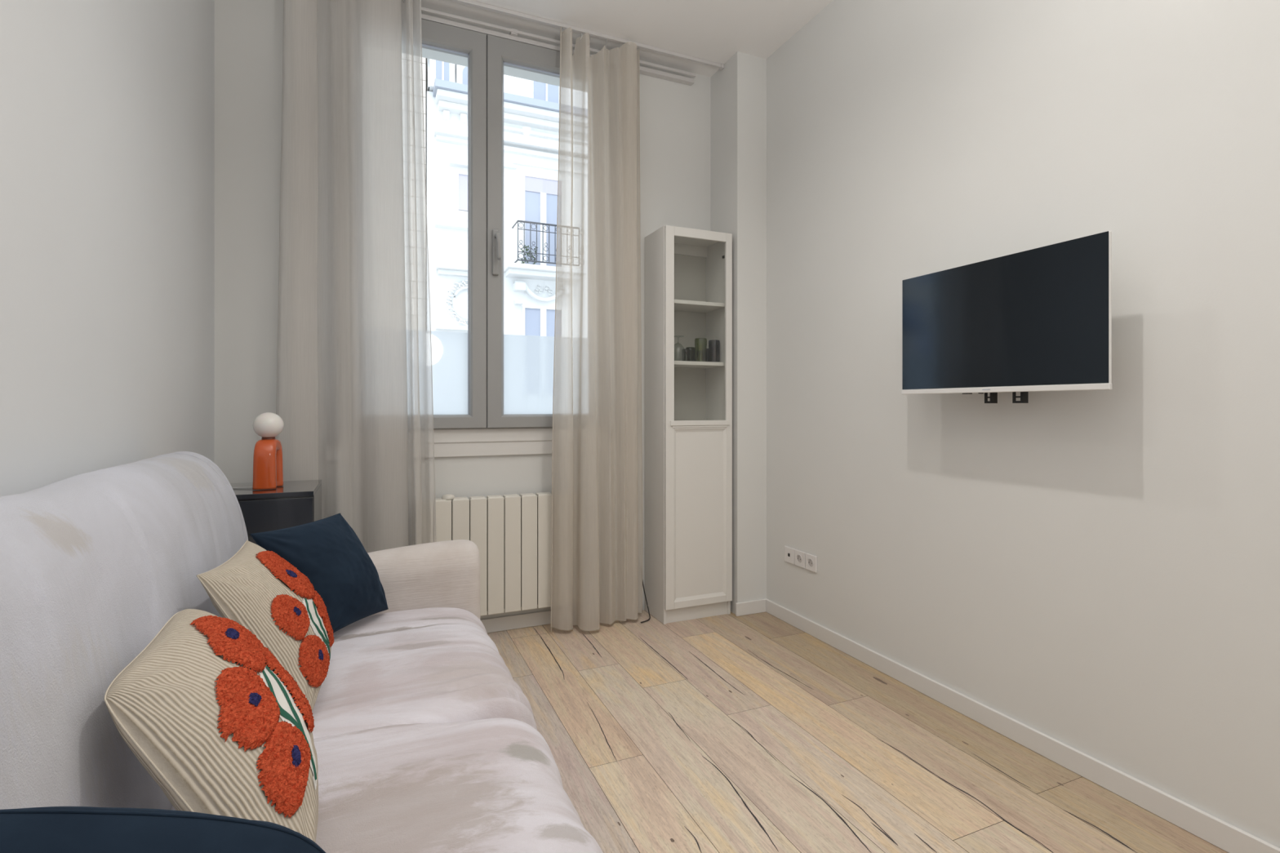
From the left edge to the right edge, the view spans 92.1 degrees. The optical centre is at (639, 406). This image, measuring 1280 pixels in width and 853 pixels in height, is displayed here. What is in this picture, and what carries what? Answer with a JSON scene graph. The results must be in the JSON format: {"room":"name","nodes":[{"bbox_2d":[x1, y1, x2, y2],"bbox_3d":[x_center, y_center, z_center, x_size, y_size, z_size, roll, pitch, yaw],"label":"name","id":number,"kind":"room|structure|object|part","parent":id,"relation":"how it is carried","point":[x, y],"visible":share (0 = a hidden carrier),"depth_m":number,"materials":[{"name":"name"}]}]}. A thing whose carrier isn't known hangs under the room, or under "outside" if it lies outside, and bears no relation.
{"room":"living room","nodes":[
{"label":"living room","id":0,"kind":"room"},
{"bbox_2d":[0,0,214,496],"bbox_3d":[-0.793,-0.453,0.125,0.150,3.145,5.760,0,0,-23],"label":"wall","id":1,"kind":"structure","parent":0,"point":[107,107],"depth_m":1.51,"materials":[{"name":"paint"}]},
{"bbox_2d":[214,0,711,619],"bbox_3d":[-0.650,-0.453,3.190,2.551,3.145,0.250,0,0,-23],"label":"wall","id":2,"kind":"structure","parent":0,"point":[675,117],"depth_m":2.64,"materials":[{"name":"paint"}]},
{"bbox_2d":[422,48,559,86],"bbox_3d":[-0.828,-1.800,3.178,1.360,0.052,0.130,0,0,-23],"label":"box","id":3,"kind":"object","parent":2,"relation":"attached to","point":[426,53],"depth_m":3.25,"materials":[{"name":"white"}]},
{"bbox_2d":[435,492,551,616],"bbox_3d":[-0.666,0.697,2.993,0.801,0.577,0.098,0,0,-23],"label":"radiator","id":4,"kind":"object","parent":2,"relation":"attached to","point":[512,534],"visible":0.54,"depth_m":2.95,"materials":[{"name":"white metal"}]},
{"bbox_3d":[-0.895,0.420,2.882,0.058,0.024,0.058,0,0,-23],"label":"thermostat knob","id":5,"kind":"part","parent":4,"relation":"part of","materials":[{"name":"white ceramic"}]},
{"bbox_2d":[480,598,643,632],"bbox_3d":[-0.877,1.066,2.948,1.943,0.068,0.013,0,0,-23],"label":"baseboard","id":6,"kind":"structure","parent":2,"relation":"attached to","point":[539,618],"depth_m":3.06,"materials":[{"name":"white paint"}]},
{"bbox_2d":[421,0,724,457],"bbox_3d":[-0.671,-0.819,3.137,2.264,2.113,0.470,0,0,-23],"label":"window","id":7,"kind":"structure","parent":2,"relation":"in","point":[493,389],"depth_m":2.97,"materials":[{"name":"grey plastic"}]},
{"bbox_2d":[275,0,436,552],"bbox_3d":[-1.218,-0.384,2.674,0.636,2.954,0.104,0,0,-23],"label":"sheer curtain","id":8,"kind":"object","parent":7,"relation":"hanging from","point":[354,405],"visible":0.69,"depth_m":2.67,"materials":[{"name":"fabric"}]},
{"bbox_3d":[-1.037,-0.845,2.868,0.628,1.896,0.063,0,0,-23],"label":"sash","id":9,"kind":"part","parent":7,"relation":"part of","materials":[{"name":"grey plastic"}]},
{"bbox_3d":[-0.758,0.137,3.017,1.260,0.066,0.061,0,0,-23],"label":"rail","id":10,"kind":"part","parent":7,"relation":"part of","materials":[{"name":"white paint"}]},
{"bbox_3d":[-0.696,-0.745,2.973,0.031,0.220,0.016,0,0,-23],"label":"handle plate","id":11,"kind":"part","parent":7,"relation":"part of","materials":[{"name":"grey plastic"}]},
{"bbox_3d":[-0.679,-0.764,2.945,0.029,0.129,0.056,0,0,-23],"label":"handle","id":12,"kind":"part","parent":7,"relation":"part of","materials":[{"name":"grey plastic"}]},
{"bbox_3d":[-0.458,-0.845,3.119,0.628,1.896,0.063,0,0,-23],"label":"sash","id":13,"kind":"part","parent":7,"relation":"part of","materials":[{"name":"grey plastic"}]},
{"bbox_3d":[-0.637,-1.822,3.026,2.040,0.044,0.060,0,0,-23],"label":"wall rail","id":14,"kind":"part","parent":7,"relation":"part of","materials":[{"name":"white metal"}]},
{"bbox_3d":[-0.584,-1.863,2.935,2.264,0.023,0.030,0,0,-23],"label":"curtain rail","id":15,"kind":"part","parent":7,"relation":"part of","materials":[{"name":"white metal"}]},
{"bbox_2d":[550,26,643,631],"bbox_3d":[-0.197,-0.384,3.074,0.507,2.952,0.151,0,0,-23],"label":"sheer curtain","id":16,"kind":"object","parent":7,"relation":"hanging from","point":[597,543],"visible":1,"depth_m":3.09,"materials":[{"name":"fabric"}]},
{"bbox_2d":[421,0,832,77],"bbox_3d":[0.466,-1.950,0.616,2.551,0.150,5.360,0,0,-23],"label":"ceiling","id":17,"kind":"structure","parent":0,"point":[711,30],"depth_m":2.99,"materials":[{"name":"paint"}]},
{"bbox_2d":[711,51,766,614],"bbox_3d":[0.541,-0.378,3.418,0.183,2.995,0.280,0,0,-23],"label":"wall pier","id":18,"kind":"object","parent":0,"point":[739,90],"visible":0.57,"depth_m":3.29,"materials":[{"name":"paint"}]},
{"bbox_2d":[735,598,766,616],"bbox_3d":[0.594,1.066,3.281,0.195,0.068,0.013,0,0,-23],"label":"baseboard","id":19,"kind":"object","parent":18,"relation":"attached to","point":[749,607],"visible":1,"depth_m":3.27,"materials":[{"name":"white paint"}]},
{"bbox_2d":[487,609,1227,852],"bbox_3d":[0.462,1.101,0.625,2.551,0.002,5.379,0,0,-23],"label":"floor","id":20,"kind":"structure","parent":0,"point":[753,733],"depth_m":1.93,"materials":[{"name":"brown wood"}]},
{"bbox_2d":[230,480,321,545],"bbox_3d":[-1.424,0.700,2.294,0.404,0.800,0.382,0,0,-23],"label":"side table","id":21,"kind":"object","parent":20,"relation":"on","point":[295,503],"visible":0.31,"depth_m":2.17,"materials":[{"name":"black paint"}]},
{"bbox_2d":[231,412,284,489],"bbox_3d":[-1.465,0.160,2.255,0.288,0.279,0.142,0,0,-23],"label":"table lamp","id":22,"kind":"object","parent":21,"relation":"on","point":[268,456],"visible":0.97,"depth_m":2.24,"materials":[{"name":"orange ceramic"}]},
{"bbox_3d":[-1.511,0.295,2.258,0.225,0.008,0.015,0,0,-1],"label":"power cord","id":23,"kind":"part","parent":22,"relation":"part of","materials":[{"name":"grey plastic"}]},
{"bbox_3d":[-1.376,0.068,2.286,0.099,0.095,0.099,0,0,-23],"label":"lamp shade","id":24,"kind":"part","parent":22,"relation":"part of","materials":[{"name":"white glass"}]},
{"bbox_3d":[-1.352,0.700,2.127,0.400,0.753,0.015,0,0,-23],"label":"door","id":25,"kind":"part","parent":21,"relation":"part of","materials":[{"name":"black paint"}]},
{"bbox_2d":[0,451,602,852],"bbox_3d":[-0.567,0.614,1.016,0.956,0.973,2.357,0,0,-23],"label":"sofa","id":26,"kind":"object","parent":20,"relation":"on","point":[425,740],"visible":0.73,"depth_m":1.05,"materials":[{"name":"grey fabric"}]},
{"bbox_3d":[-0.890,0.564,0.930,0.294,0.873,1.975,0,0,-23],"label":"backrest","id":27,"kind":"part","parent":26,"relation":"part of","materials":[{"name":"grey fabric"}]},
{"bbox_2d":[0,806,325,852],"bbox_3d":[-0.366,0.456,0.494,0.352,0.347,0.154,0,0,-23],"label":"velvet cushion","id":28,"kind":"object","parent":26,"relation":"on","point":[50,829],"visible":1,"depth_m":0.45,"materials":[{"name":"blue fabric"}]},
{"bbox_2d":[103,608,318,843],"bbox_3d":[-0.603,0.483,0.898,0.254,0.290,0.472,0,0,-23],"label":"cushion","id":29,"kind":"object","parent":26,"relation":"on","point":[206,708],"visible":0.97,"depth_m":0.82,"materials":[{"name":"white fabric"}]},
{"bbox_3d":[-0.639,0.355,0.967,0.020,0.012,0.035,0,0,-23],"label":"flower","id":30,"kind":"part","parent":29,"relation":"part of","materials":[{"name":"blue fabric"}]},
{"bbox_3d":[-0.542,0.412,0.869,0.015,0.014,0.022,0,0,-8],"label":"flower","id":31,"kind":"part","parent":29,"relation":"part of","materials":[{"name":"blue fabric"}]},
{"bbox_3d":[-0.516,0.445,0.895,0.024,0.023,0.009,0,0,-23],"label":"stem","id":32,"kind":"part","parent":29,"relation":"part of","materials":[{"name":"teal fabric"}]},
{"bbox_3d":[-0.524,0.451,0.918,0.073,0.101,0.111,0,0,-23],"label":"stem","id":33,"kind":"part","parent":29,"relation":"part of","materials":[{"name":"teal fabric"}]},
{"bbox_3d":[-0.512,0.461,0.899,0.082,0.126,0.113,0,0,-23],"label":"stem","id":34,"kind":"part","parent":29,"relation":"part of","materials":[{"name":"teal fabric"}]},
{"bbox_3d":[-0.471,0.479,0.846,0.013,0.021,0.027,0,0,-23],"label":"flower","id":35,"kind":"part","parent":29,"relation":"part of","materials":[{"name":"fabric"}]},
{"bbox_2d":[196,540,333,711],"bbox_3d":[-0.794,0.480,1.355,0.220,0.312,0.386,0,0,-18],"label":"cushion","id":36,"kind":"object","parent":26,"relation":"on","point":[256,588],"visible":0.89,"depth_m":1.27,"materials":[{"name":"white fabric"}]},
{"bbox_3d":[-0.781,0.373,1.383,0.024,0.018,0.028,0,0,-23],"label":"flower","id":37,"kind":"part","parent":36,"relation":"part of","materials":[{"name":"blue fabric"}]},
{"bbox_3d":[-0.723,0.431,1.302,0.014,0.019,0.018,0,0,-23],"label":"flower","id":38,"kind":"part","parent":36,"relation":"part of","materials":[{"name":"blue fabric"}]},
{"bbox_3d":[-0.712,0.495,1.362,0.052,0.144,0.033,0,0,-23],"label":"stem","id":39,"kind":"part","parent":36,"relation":"part of","materials":[{"name":"teal fabric"}]},
{"bbox_3d":[-0.715,0.483,1.378,0.046,0.091,0.009,0,0,16],"label":"stem","id":40,"kind":"part","parent":36,"relation":"part of","materials":[{"name":"teal fabric"}]},
{"bbox_3d":[-0.674,0.525,1.304,0.009,0.023,0.021,0,0,-8],"label":"flower","id":41,"kind":"part","parent":36,"relation":"part of","materials":[{"name":"blue fabric"}]},
{"bbox_2d":[249,513,388,633],"bbox_3d":[-0.872,0.474,1.746,0.176,0.304,0.368,0,0,19],"label":"velvet cushion","id":42,"kind":"object","parent":26,"relation":"on","point":[327,551],"visible":0.8,"depth_m":1.69,"materials":[{"name":"blue fabric"}]},
{"bbox_2d":[169,718,602,852],"bbox_3d":[-0.296,0.829,0.727,0.675,0.402,1.120,0,0,-23],"label":"seat cushion","id":43,"kind":"object","parent":26,"relation":"on","point":[397,785],"depth_m":1.03,"materials":[{"name":"grey fabric"}]},
{"bbox_3d":[-0.984,0.758,1.986,0.895,0.597,0.246,0,0,-23],"label":"armrest","id":44,"kind":"part","parent":26,"relation":"part of","materials":[{"name":"white fabric"}]},
{"bbox_2d":[311,607,537,738],"bbox_3d":[-0.663,0.829,1.584,0.680,0.404,0.763,0,0,-23],"label":"seat cushion","id":45,"kind":"object","parent":26,"relation":"on","point":[393,667],"depth_m":1.46,"materials":[{"name":"grey fabric"}]},
{"bbox_2d":[640,579,650,622],"bbox_3d":[0.028,0.974,3.212,0.053,0.250,0.167,0,0,-1],"label":"power cable","id":46,"kind":"object","parent":20,"relation":"on","point":[642,580],"visible":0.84,"depth_m":3.24,"materials":[{"name":"grey plastic"}]},
{"bbox_2d":[644,225,732,624],"bbox_3d":[0.259,0.091,3.296,0.393,2.018,0.268,0,0,-23],"label":"display cabinet","id":47,"kind":"object","parent":20,"relation":"on","point":[688,272],"visible":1,"depth_m":3.22,"materials":[{"name":"white paint"}]},
{"bbox_3d":[0.080,0.091,3.234,0.016,2.018,0.240,0,0,-23],"label":"panel","id":48,"kind":"part","parent":47,"relation":"part of","materials":[{"name":"white paint"}]},
{"bbox_2d":[681,348,689,360],"bbox_3d":[0.247,-0.275,3.339,0.042,0.075,0.042,0,0,-23],"label":"glass","id":49,"kind":"object","parent":47,"relation":"on","point":[685,352],"visible":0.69,"depth_m":3.32,"materials":[{"name":"glass"}]},
{"bbox_2d":[685,346,694,361],"bbox_3d":[0.277,-0.281,3.379,0.050,0.088,0.050,0,0,-23],"label":"glass","id":50,"kind":"object","parent":47,"relation":"on","point":[691,355],"visible":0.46,"depth_m":3.36,"materials":[{"name":"glass"}]},
{"bbox_3d":[0.206,0.065,3.416,0.361,1.930,0.006,0,0,-23],"label":"panel","id":51,"kind":"part","parent":47,"relation":"part of","materials":[{"name":"grey"}]},
{"bbox_3d":[0.210,-0.872,3.407,0.361,0.057,0.014,0,0,-23],"label":"rail","id":52,"kind":"part","parent":47,"relation":"part of","materials":[{"name":"white paint"}]},
{"bbox_3d":[0.253,-0.909,3.309,0.361,0.018,0.240,0,0,-23],"label":"panel","id":53,"kind":"part","parent":47,"relation":"part of","materials":[{"name":"white paint"}]},
{"bbox_2d":[674,360,724,368],"bbox_3d":[0.252,-0.228,3.311,0.359,0.019,0.221,0,0,-23],"label":"shelf","id":54,"kind":"object","parent":47,"relation":"attached to","point":[677,364],"depth_m":3.25,"materials":[{"name":"white paint"}]},
{"bbox_2d":[674,299,724,312],"bbox_3d":[0.252,-0.541,3.311,0.359,0.019,0.221,0,0,-23],"label":"shelf","id":55,"kind":"object","parent":47,"relation":"attached to","point":[680,305],"depth_m":3.30,"materials":[{"name":"white paint"}]},
{"bbox_3d":[0.311,0.550,3.187,0.309,0.880,0.007,0,0,-23],"label":"panel","id":56,"kind":"part","parent":47,"relation":"part of","materials":[{"name":"white paint"}]},
{"bbox_3d":[0.311,0.088,3.178,0.344,0.036,0.010,0,0,-23],"label":"ledge moulding","id":57,"kind":"part","parent":47,"relation":"part of","materials":[{"name":"white paint"}]},
{"bbox_2d":[694,337,706,361],"bbox_3d":[0.325,-0.301,3.302,0.064,0.128,0.064,0,0,-23],"label":"tumbler","id":58,"kind":"object","parent":47,"relation":"on","point":[700,344],"visible":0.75,"depth_m":3.28,"materials":[{"name":"green glass"}]},
{"bbox_2d":[706,348,708,361],"bbox_3d":[0.375,-0.280,3.421,0.046,0.085,0.046,0,0,-23],"label":"glass","id":59,"kind":"object","parent":47,"relation":"on","point":[707,348],"visible":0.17,"depth_m":3.40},
{"bbox_2d":[708,339,719,362],"bbox_3d":[0.400,-0.298,3.335,0.060,0.122,0.060,0,0,-23],"label":"tumbler","id":60,"kind":"object","parent":47,"relation":"on","point":[713,344],"visible":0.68,"depth_m":3.31,"materials":[{"name":"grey glass"}]},
{"bbox_3d":[0.426,0.091,3.384,0.016,2.018,0.240,0,0,-23],"label":"panel","id":61,"kind":"part","parent":47,"relation":"part of","materials":[{"name":"white paint"}]},
{"bbox_2d":[766,0,1279,848],"bbox_3d":[1.685,-0.453,1.199,0.150,3.145,5.760,0,0,-23],"label":"wall","id":62,"kind":"structure","parent":0,"point":[1098,571],"depth_m":1.93,"materials":[{"name":"paint"}]},
{"bbox_2d":[784,546,794,564],"bbox_3d":[0.759,0.752,3.133,0.010,0.079,0.079,0,0,-23],"label":"socket","id":63,"kind":"object","parent":62,"relation":"attached to","point":[788,552],"visible":1,"depth_m":3.13,"materials":[{"name":"white plastic"}]},
{"bbox_2d":[794,549,805,568],"bbox_3d":[0.787,0.752,3.054,0.022,0.079,0.079,0,0,-23],"label":"wall socket","id":64,"kind":"object","parent":62,"relation":"attached to","point":[799,556],"visible":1,"depth_m":3.05,"materials":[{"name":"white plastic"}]},
{"bbox_2d":[805,552,817,573],"bbox_3d":[0.821,0.752,2.976,0.022,0.079,0.079,0,0,-23],"label":"wall socket","id":65,"kind":"object","parent":62,"relation":"attached to","point":[811,560],"visible":1,"depth_m":2.97,"materials":[{"name":"white plastic"}]},
{"bbox_2d":[984,391,1028,403],"bbox_3d":[1.206,-0.226,2.005,0.083,0.428,0.280,0,0,-23],"label":"mount","id":66,"kind":"object","parent":62,"relation":"attached to","point":[1024,396],"depth_m":1.96,"materials":[{"name":"black metal"}]},
{"bbox_3d":[1.160,-0.226,2.040,0.025,0.428,0.028,0,0,-23],"label":"mount rail","id":67,"kind":"part","parent":66,"relation":"part of","materials":[{"name":"black metal"}]},
{"bbox_2d":[901,231,1111,394],"bbox_3d":[1.133,-0.257,1.975,0.053,0.427,0.705,0,0,-23],"label":"television","id":68,"kind":"object","parent":66,"relation":"attached to","point":[1040,318],"visible":1,"depth_m":1.88,"materials":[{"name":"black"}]},
{"bbox_3d":[1.200,-0.226,1.947,0.025,0.428,0.034,0,0,-23],"label":"mount rail","id":69,"kind":"part","parent":66,"relation":"part of","materials":[{"name":"black metal"}]},
{"bbox_2d":[765,599,1279,852],"bbox_3d":[1.688,1.066,0.987,0.013,0.068,5.067,0,0,-23],"label":"baseboard","id":70,"kind":"structure","parent":62,"relation":"attached to","point":[1229,838],"depth_m":1.90,"materials":[{"name":"white paint"}]},
{"label":"outside","id":71,"kind":"structure","parent":0,"visible":0},
{"bbox_3d":[-3.501,4.350,8.074,80.000,0.100,10.400,0,0,-23],"label":"ground","id":72,"kind":"structure","parent":71,"visible":0},
{"bbox_2d":[422,57,426,182],"bbox_3d":[-16.278,-2.800,8.708,25.060,14.200,1.070,0,0,-23],"label":"building","id":73,"kind":"structure","parent":72,"relation":"on","point":[424,60],"depth_m":13.33,"materials":[{"name":"beige stone"}]},
{"bbox_2d":[426,57,559,336],"bbox_3d":[0.271,-3.050,15.813,10.920,14.700,2.000,0,0,-23],"label":"apartment building","id":74,"kind":"structure","parent":72,"relation":"on","point":[531,108],"depth_m":13.73,"materials":[{"name":"stone"}]},
{"bbox_3d":[-4.232,-7.275,13.239,0.270,0.750,0.020,0,0,-23],"label":"pane","id":75,"kind":"part","parent":74,"relation":"part of","materials":[{"name":"grey"}]},
{"bbox_3d":[-3.784,-4.710,13.614,0.430,0.780,0.050,0,0,-23],"label":"pane","id":76,"kind":"part","parent":74,"relation":"part of","materials":[{"name":"grey glass"}]},
{"bbox_3d":[-3.690,-7.175,13.474,0.350,0.550,0.001,0,0,-23],"label":"pane","id":77,"kind":"part","parent":74,"relation":"part of","materials":[{"name":"glass"}]},
{"bbox_3d":[0.588,-6.560,15.297,10.750,0.280,0.440,0,0,-23],"label":"cornice","id":78,"kind":"part","parent":74,"relation":"part of","materials":[{"name":"stone"}]},
{"bbox_2d":[520,244,537,264],"bbox_3d":[-2.474,-3.373,13.806,0.409,0.467,0.231,0,0,-23],"label":"plant","id":79,"kind":"object","parent":74,"relation":"on","point":[526,246],"visible":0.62,"depth_m":13.77,"materials":[{"name":"green plant"}]},
{"bbox_3d":[1.097,-6.270,15.692,9.500,0.060,0.120,0,0,-23],"label":"moulding","id":80,"kind":"part","parent":74,"relation":"part of","materials":[{"name":"stone"}]},
{"bbox_3d":[-2.080,-3.648,14.046,1.552,0.883,0.572,0,0,-23],"label":"balcony railing","id":81,"kind":"part","parent":74,"relation":"part of","materials":[{"name":"grey metal"}]},
{"bbox_3d":[-2.249,-1.280,14.284,0.860,1.960,0.040,0,0,-23],"label":"pane","id":82,"kind":"part","parent":74,"relation":"part of","materials":[{"name":"grey"}]},
{"bbox_3d":[-2.249,-4.070,14.284,0.860,1.740,0.040,0,0,-23],"label":"pane","id":83,"kind":"part","parent":74,"relation":"part of","materials":[{"name":"grey"}]},
{"bbox_2d":[524,176,557,195],"bbox_3d":[-2.245,-5.105,14.275,0.860,0.330,0.060,0,0,-23],"label":"blind","id":84,"kind":"object","parent":74,"relation":"hanging from","point":[537,185],"depth_m":14.23,"materials":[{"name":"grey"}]},
{"bbox_3d":[-2.144,-7.210,14.145,0.580,0.620,0.020,0,0,-23],"label":"pane","id":85,"kind":"part","parent":74,"relation":"part of","materials":[{"name":"grey"}]}
]}

